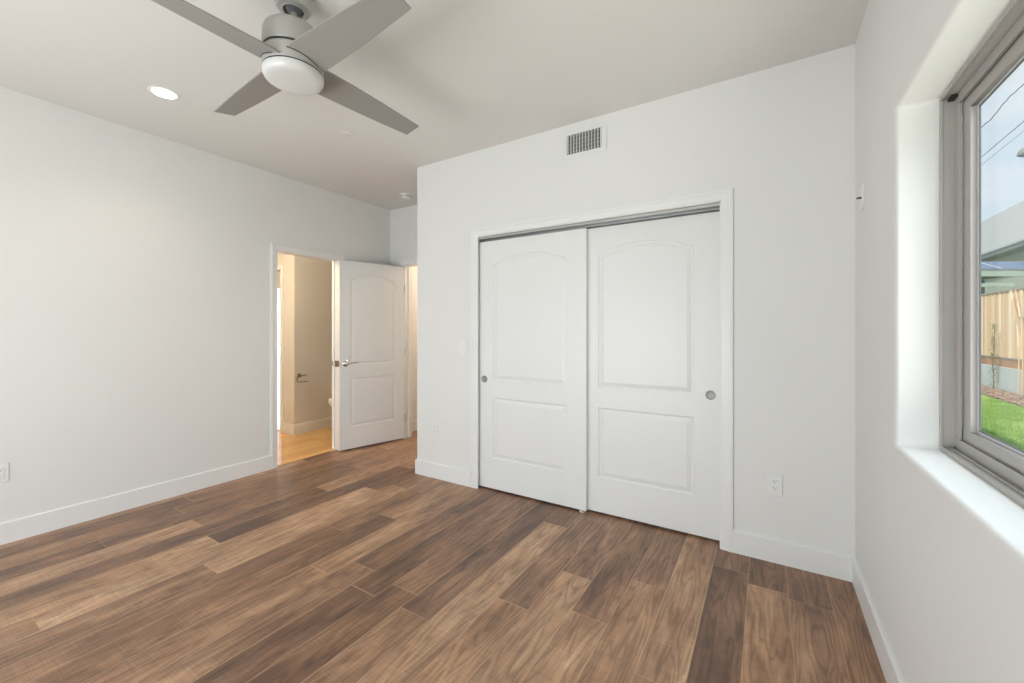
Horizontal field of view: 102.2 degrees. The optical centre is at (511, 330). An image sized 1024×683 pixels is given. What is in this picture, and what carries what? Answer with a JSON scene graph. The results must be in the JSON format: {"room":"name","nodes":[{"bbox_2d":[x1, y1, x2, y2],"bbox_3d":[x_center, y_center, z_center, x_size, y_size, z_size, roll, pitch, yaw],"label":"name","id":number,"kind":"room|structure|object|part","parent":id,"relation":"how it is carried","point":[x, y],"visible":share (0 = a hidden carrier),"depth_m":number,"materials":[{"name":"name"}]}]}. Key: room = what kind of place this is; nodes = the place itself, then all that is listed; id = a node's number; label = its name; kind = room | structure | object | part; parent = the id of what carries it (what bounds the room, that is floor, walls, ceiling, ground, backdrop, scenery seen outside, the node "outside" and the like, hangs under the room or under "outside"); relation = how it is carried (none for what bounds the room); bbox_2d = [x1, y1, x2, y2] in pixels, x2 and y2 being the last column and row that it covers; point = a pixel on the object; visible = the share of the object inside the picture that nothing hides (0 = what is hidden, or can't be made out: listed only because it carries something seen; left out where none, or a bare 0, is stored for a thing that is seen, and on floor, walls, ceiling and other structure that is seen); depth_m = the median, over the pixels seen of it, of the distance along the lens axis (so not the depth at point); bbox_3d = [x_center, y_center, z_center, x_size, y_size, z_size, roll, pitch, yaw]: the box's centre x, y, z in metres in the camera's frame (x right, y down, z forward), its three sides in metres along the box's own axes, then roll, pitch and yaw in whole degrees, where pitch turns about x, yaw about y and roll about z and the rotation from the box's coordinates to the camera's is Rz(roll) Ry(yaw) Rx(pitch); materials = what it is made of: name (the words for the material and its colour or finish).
{"room":"empty bedroom","nodes":[
{"label":"empty bedroom","id":0,"kind":"room"},
{"bbox_2d":[0,86,389,522],"bbox_3d":[-2.832,-0.090,2.953,0.115,2.740,4.956,0,0,32],"label":"wall","id":1,"kind":"structure","parent":0,"point":[135,264],"depth_m":2.96,"materials":[{"name":"paint"}]},
{"bbox_2d":[0,462,8,482],"bbox_3d":[-3.057,0.853,2.468,0.009,0.115,0.070,0,0,32],"label":"wall outlet","id":2,"kind":"object","parent":1,"relation":"attached to","point":[4,467],"visible":1,"depth_m":2.48,"materials":[{"name":"white plastic"}]},
{"bbox_2d":[0,455,270,544],"bbox_3d":[-2.750,1.216,2.961,0.014,0.128,4.856,0,0,32],"label":"baseboard","id":3,"kind":"structure","parent":1,"relation":"attached to","point":[33,525],"depth_m":2.93,"materials":[{"name":"wood"}]},
{"bbox_2d":[270,243,344,468],"bbox_3d":[-2.019,0.235,4.145,0.017,2.090,0.778,0,0,32],"label":"trim","id":4,"kind":"structure","parent":1,"relation":"attached to","point":[274,247],"depth_m":3.84,"materials":[{"name":"wood"}]},
{"bbox_2d":[277,250,337,449],"bbox_3d":[-2.073,0.264,4.178,0.125,2.032,0.662,0,0,32],"label":"trim","id":5,"kind":"structure","parent":1,"relation":"attached to","point":[334,262],"depth_m":4.46,"materials":[{"name":"wood"}]},
{"bbox_2d":[338,260,404,450],"bbox_3d":[-1.551,0.260,4.630,0.770,2.012,0.149,0,0,-44],"label":"door","id":6,"kind":"structure","parent":1,"relation":"in","point":[371,350],"depth_m":4.59,"materials":[{"name":"wood"}]},
{"bbox_2d":[277,288,279,401],"bbox_3d":[-3.043,0.030,7.220,2.303,2.500,3.300,0,0,32],"label":"wall","id":7,"kind":"structure","parent":0,"point":[278,289],"depth_m":7.39,"materials":[{"name":"paint"}]},
{"bbox_2d":[277,253,331,424],"bbox_3d":[-2.962,0.030,5.055,2.313,2.500,3.700,0,0,32],"label":"wall","id":8,"kind":"structure","parent":0,"point":[307,282],"depth_m":5.21,"materials":[{"name":"paint"}]},
{"bbox_2d":[277,271,279,287],"bbox_3d":[-3.165,-0.658,5.433,0.630,0.216,0.020,0,0,32],"label":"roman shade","id":9,"kind":"object","parent":8,"relation":"attached to","point":[278,272],"visible":0.02,"depth_m":5.32,"materials":[{"name":"fabric"}]},
{"bbox_2d":[277,264,282,432],"bbox_3d":[-3.199,0.226,5.385,0.759,2.108,0.017,0,0,32],"label":"trim","id":10,"kind":"structure","parent":8,"relation":"attached to","point":[279,267],"depth_m":5.19,"materials":[{"name":"wood"}]},
{"bbox_2d":[296,373,307,382],"bbox_3d":[-2.606,0.585,5.108,0.062,0.106,0.147,0,0,32],"label":"paper holder","id":11,"kind":"object","parent":8,"relation":"attached to","point":[299,375],"visible":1,"depth_m":5.09,"materials":[{"name":"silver metal"}]},
{"bbox_2d":[282,417,331,434],"bbox_3d":[-2.351,1.216,5.796,0.253,0.128,1.599,0,0,32],"label":"baseboard","id":12,"kind":"structure","parent":8,"relation":"attached to","point":[287,428],"depth_m":5.19,"materials":[{"name":"wood"}]},
{"bbox_2d":[390,205,416,266],"bbox_3d":[-0.976,-0.090,4.787,1.348,2.740,0.115,0,0,32],"label":"wall","id":13,"kind":"structure","parent":0,"point":[403,221],"depth_m":4.91,"materials":[{"name":"paint"}]},
{"bbox_2d":[400,259,416,438],"bbox_3d":[-0.921,0.253,4.753,0.755,2.055,0.117,0,0,32],"label":"trim","id":14,"kind":"structure","parent":13,"relation":"attached to","point":[408,268],"depth_m":4.94,"materials":[{"name":"wood"}]},
{"bbox_2d":[412,266,416,420],"bbox_3d":[-0.101,0.030,5.889,1.550,2.500,2.679,0,0,32],"label":"wall","id":15,"kind":"structure","parent":0,"point":[414,269],"depth_m":5.30,"materials":[{"name":"paint"}]},
{"bbox_2d":[412,420,416,430],"bbox_3d":[-0.657,1.216,6.249,0.014,0.128,2.450,0,0,32],"label":"baseboard","id":16,"kind":"structure","parent":15,"relation":"attached to","point":[414,423],"depth_m":5.28,"materials":[{"name":"wood"}]},
{"bbox_2d":[0,0,868,209],"bbox_3d":[-0.892,-1.510,1.825,4.601,0.100,5.071,0,0,32],"label":"ceiling","id":17,"kind":"structure","parent":0,"point":[472,75],"depth_m":2.28,"materials":[{"name":"paint"}]},
{"bbox_2d":[147,86,179,99],"bbox_3d":[-2.138,-1.458,2.542,0.156,0.004,0.156,0,0,32],"label":"recessed light","id":18,"kind":"object","parent":17,"relation":"in","point":[162,92],"visible":1,"depth_m":2.53,"materials":[{"name":"plastic"}]},
{"bbox_2d":[152,0,418,134],"bbox_3d":[-0.951,-1.268,1.802,1.037,0.384,1.037,0,0,-11],"label":"ceiling fan","id":19,"kind":"object","parent":17,"relation":"hanging from","point":[297,56],"visible":1,"depth_m":1.70,"materials":[{"name":"silver paint"}]},
{"bbox_3d":[-1.166,-1.147,1.482,0.157,0.007,0.600,14,8,33],"label":"blade","id":20,"kind":"part","parent":19,"relation":"part of","materials":[{"name":"grey wood"}]},
{"bbox_3d":[-1.270,-1.147,2.017,0.600,0.007,0.157,0,12,34],"label":"blade","id":21,"kind":"part","parent":19,"relation":"part of","materials":[{"name":"grey wood"}]},
{"bbox_3d":[-0.632,-1.147,1.587,0.600,0.007,0.157,0,-12,34],"label":"blade","id":22,"kind":"part","parent":19,"relation":"part of","materials":[{"name":"grey wood"}]},
{"bbox_3d":[-0.736,-1.147,2.121,0.157,0.007,0.600,-14,-8,33],"label":"blade","id":23,"kind":"part","parent":19,"relation":"part of","materials":[{"name":"grey wood"}]},
{"bbox_2d":[342,131,353,136],"bbox_3d":[-1.218,-1.457,3.072,0.086,0.006,0.086,0,0,32],"label":"sprinkler cover","id":24,"kind":"object","parent":17,"relation":"attached to","point":[345,133],"visible":1,"depth_m":3.07,"materials":[{"name":"paint"}]},
{"bbox_2d":[399,193,412,199],"bbox_3d":[-1.143,-1.442,4.463,0.142,0.036,0.142,0,0,32],"label":"smoke detector","id":25,"kind":"object","parent":17,"relation":"attached to","point":[406,196],"visible":1,"depth_m":4.43,"materials":[{"name":"white plastic"}]},
{"bbox_2d":[0,402,885,682],"bbox_3d":[-1.748,1.307,3.926,7.964,0.066,7.750,0,0,32],"label":"floor","id":26,"kind":"structure","parent":0,"point":[353,565],"depth_m":2.01,"materials":[{"name":"brown wood"}]},
{"bbox_2d":[417,44,854,555],"bbox_3d":[0.774,-0.090,3.242,3.252,2.740,0.910,0,0,32],"label":"wall","id":27,"kind":"structure","parent":0,"point":[782,137],"depth_m":2.34,"materials":[{"name":"paint"}]},
{"bbox_2d":[432,422,437,436],"bbox_3d":[-0.672,0.860,3.593,0.070,0.115,0.009,0,0,32],"label":"wall outlet","id":28,"kind":"object","parent":27,"relation":"attached to","point":[434,425],"visible":1,"depth_m":3.59,"materials":[{"name":"white plastic"}]},
{"bbox_2d":[562,121,606,160],"bbox_3d":[0.498,-1.314,2.870,0.327,0.202,0.014,0,0,32],"label":"air vent","id":29,"kind":"object","parent":27,"relation":"in","point":[591,139],"visible":1,"depth_m":2.87,"materials":[{"name":"metal"}]},
{"bbox_2d":[478,202,719,242],"bbox_3d":[0.489,-0.742,2.941,1.782,0.029,0.093,0,0,32],"label":"door track","id":30,"kind":"object","parent":27,"relation":"attached to","point":[712,207],"visible":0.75,"depth_m":2.80,"materials":[{"name":"silver metal"}]},
{"bbox_2d":[478,228,587,510],"bbox_3d":[0.128,0.274,3.156,0.938,1.983,0.037,0,0,32],"label":"door","id":31,"kind":"structure","parent":30,"relation":"hanging from","point":[533,290],"depth_m":3.11,"materials":[{"name":"wood"}]},
{"bbox_3d":[-0.224,0.393,3.352,0.058,0.058,0.003,0,0,32],"label":"finger pull","id":32,"kind":"part","parent":31,"relation":"part of","materials":[{"name":"silver metal"}]},
{"bbox_2d":[588,211,719,540],"bbox_3d":[0.873,0.274,2.740,0.916,1.983,0.037,0,0,32],"label":"door","id":33,"kind":"structure","parent":30,"relation":"hanging from","point":[654,285],"depth_m":2.68,"materials":[{"name":"wood"}]},
{"bbox_3d":[1.206,0.393,2.514,0.058,0.058,0.003,0,0,32],"label":"finger pull","id":34,"kind":"part","parent":33,"relation":"part of","materials":[{"name":"silver metal"}]},
{"bbox_2d":[471,187,732,552],"bbox_3d":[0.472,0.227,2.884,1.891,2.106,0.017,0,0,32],"label":"trim","id":35,"kind":"structure","parent":27,"relation":"attached to","point":[725,196],"depth_m":2.44,"materials":[{"name":"wood"}]},
{"bbox_2d":[415,459,854,581],"bbox_3d":[0.649,1.216,3.243,3.066,0.128,0.809,0,0,32],"label":"baseboard","id":36,"kind":"structure","parent":27,"relation":"attached to","point":[807,558],"depth_m":2.27,"materials":[{"name":"wood"}]},
{"bbox_2d":[767,473,781,495],"bbox_3d":[1.452,0.853,2.284,0.070,0.115,0.009,0,0,32],"label":"wall outlet","id":37,"kind":"object","parent":27,"relation":"attached to","point":[774,482],"visible":1,"depth_m":2.28,"materials":[{"name":"white plastic"}]},
{"bbox_2d":[855,0,1023,682],"bbox_3d":[0.743,-0.090,0.283,0.200,2.740,4.161,0,0,32],"label":"wall","id":38,"kind":"structure","parent":0,"point":[939,549],"depth_m":1.41,"materials":[{"name":"paint"}]},
{"bbox_2d":[856,183,863,211],"bbox_3d":[1.639,-0.625,1.950,0.023,0.115,0.070,0,0,32],"label":"port","id":39,"kind":"object","parent":38,"relation":"attached to","point":[861,197],"visible":1,"depth_m":1.94,"materials":[{"name":"white plastic"}]},
{"bbox_3d":[1.646,-0.625,1.946,0.006,0.115,0.070,0,0,32],"label":"wall plate","id":40,"kind":"part","parent":39,"relation":"part of","materials":[{"name":"white plastic"}]},
{"bbox_2d":[852,557,904,682],"bbox_3d":[0.678,1.216,0.382,0.014,0.128,4.061,0,0,32],"label":"baseboard","id":41,"kind":"structure","parent":38,"relation":"attached to","point":[891,671],"depth_m":1.65,"materials":[{"name":"wood"}]},
{"bbox_2d":[939,0,1023,506],"bbox_3d":[1.001,-0.192,0.595,0.086,1.191,1.845,0,0,32],"label":"window","id":42,"kind":"structure","parent":38,"relation":"in","point":[1000,53],"depth_m":1.31,"materials":[{"name":"beige plastic"}]},
{"bbox_3d":[1.230,-0.192,0.939,0.024,1.149,0.953,0,0,32],"label":"sash","id":43,"kind":"part","parent":42,"relation":"part of","materials":[{"name":"beige plastic"}]},
{"bbox_2d":[981,393,1023,450],"bbox_3d":[45.784,1.780,7.024,69.416,0.300,120.000,0,0,32],"label":"ground","id":44,"kind":"structure","parent":0,"point":[981,393],"depth_m":7.25,"materials":[{"name":"plant"}]},
{"bbox_2d":[981,201,1023,357],"bbox_3d":[33.171,-3.645,25.369,9.140,10.550,46.000,0,0,32],"label":"house","id":45,"kind":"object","parent":44,"relation":"on","point":[1002,234],"visible":0.09,"depth_m":23.44,"materials":[{"name":"white paint"}]},
{"bbox_2d":[981,262,1023,293],"bbox_3d":[17.490,-0.599,17.200,7.300,4.458,2.800,0,0,0],"label":"patio cover","id":46,"kind":"object","parent":44,"relation":"on","point":[989,270],"visible":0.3,"depth_m":15.94,"materials":[{"name":"metal"}]},
{"bbox_3d":[18.020,-2.591,16.497,1.960,0.030,1.000,0,25,0],"label":"panel glass","id":47,"kind":"part","parent":46,"relation":"part of","materials":[{"name":"glass"}]},
{"bbox_3d":[20.060,-2.591,16.497,1.960,0.030,1.000,0,25,0],"label":"panel glass","id":48,"kind":"part","parent":46,"relation":"part of","materials":[{"name":"glass"}]},
{"bbox_2d":[981,364,1023,395],"bbox_3d":[13.094,1.410,10.725,0.200,0.840,20.000,0,0,32],"label":"wall","id":49,"kind":"structure","parent":44,"relation":"on","point":[1007,378],"depth_m":11.17,"materials":[{"name":"concrete"}]},
{"bbox_2d":[981,287,1023,369],"bbox_3d":[12.570,-0.050,9.871,0.165,2.080,14.004,0,0,32],"label":"wooden fence","id":50,"kind":"object","parent":49,"relation":"on","point":[996,307],"visible":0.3,"depth_m":11.30,"materials":[{"name":"brown wood"}]},
{"bbox_3d":[12.535,0.740,9.895,0.060,0.040,14.000,0,0,32],"label":"rail","id":51,"kind":"part","parent":50,"relation":"part of","materials":[{"name":"brown wood"}]},
{"bbox_3d":[12.543,-1.070,9.890,0.100,0.040,14.000,0,0,32],"label":"rail","id":52,"kind":"part","parent":50,"relation":"part of","materials":[{"name":"beige wood"}]},
{"bbox_2d":[981,385,1023,405],"bbox_3d":[12.134,1.610,10.149,0.814,0.062,14.079,0,0,32],"label":"bark mulch","id":53,"kind":"object","parent":44,"relation":"on","point":[1003,395],"visible":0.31,"depth_m":10.15,"materials":[{"name":"brown wood"}]},
{"bbox_2d":[988,324,999,388],"bbox_3d":[13.233,0.718,11.364,0.224,1.824,0.248,0,0,32],"label":"young plant","id":54,"kind":"object","parent":53,"relation":"on","point":[993,338],"visible":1,"depth_m":11.36,"materials":[{"name":"green plant"}]},
{"bbox_2d":[1010,290,1023,394],"bbox_3d":[12.705,0.268,10.415,0.097,2.626,0.862,0,0,36],"label":"trellis","id":55,"kind":"object","parent":53,"relation":"on","point":[1020,317],"visible":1,"depth_m":10.26,"materials":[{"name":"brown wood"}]},
{"bbox_2d":[1016,147,1023,156],"bbox_3d":[18.051,-2.495,13.140,0.519,8.251,4.265,0,0,15],"label":"street lamp","id":56,"kind":"object","parent":44,"relation":"on","point":[1020,153],"visible":1,"depth_m":14.87,"materials":[{"name":"grey metal"}]},
{"label":"outside","id":57,"kind":"structure","parent":0,"visible":0},
{"bbox_2d":[981,84,1023,127],"bbox_3d":[34.247,-15.630,29.000,0.052,7.194,10.036,0,0,1],"label":"overhead cable","id":58,"kind":"object","parent":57,"point":[1023,84],"visible":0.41,"depth_m":28.91,"materials":[{"name":"black rubber"}]},
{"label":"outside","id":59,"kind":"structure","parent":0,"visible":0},
{"bbox_2d":[982,121,1023,156],"bbox_3d":[34.247,-13.284,29.000,0.040,5.214,10.019,0,0,1],"label":"overhead cable","id":60,"kind":"object","parent":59,"point":[1023,121],"visible":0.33,"depth_m":28.83,"materials":[{"name":"black rubber"}]}
]}

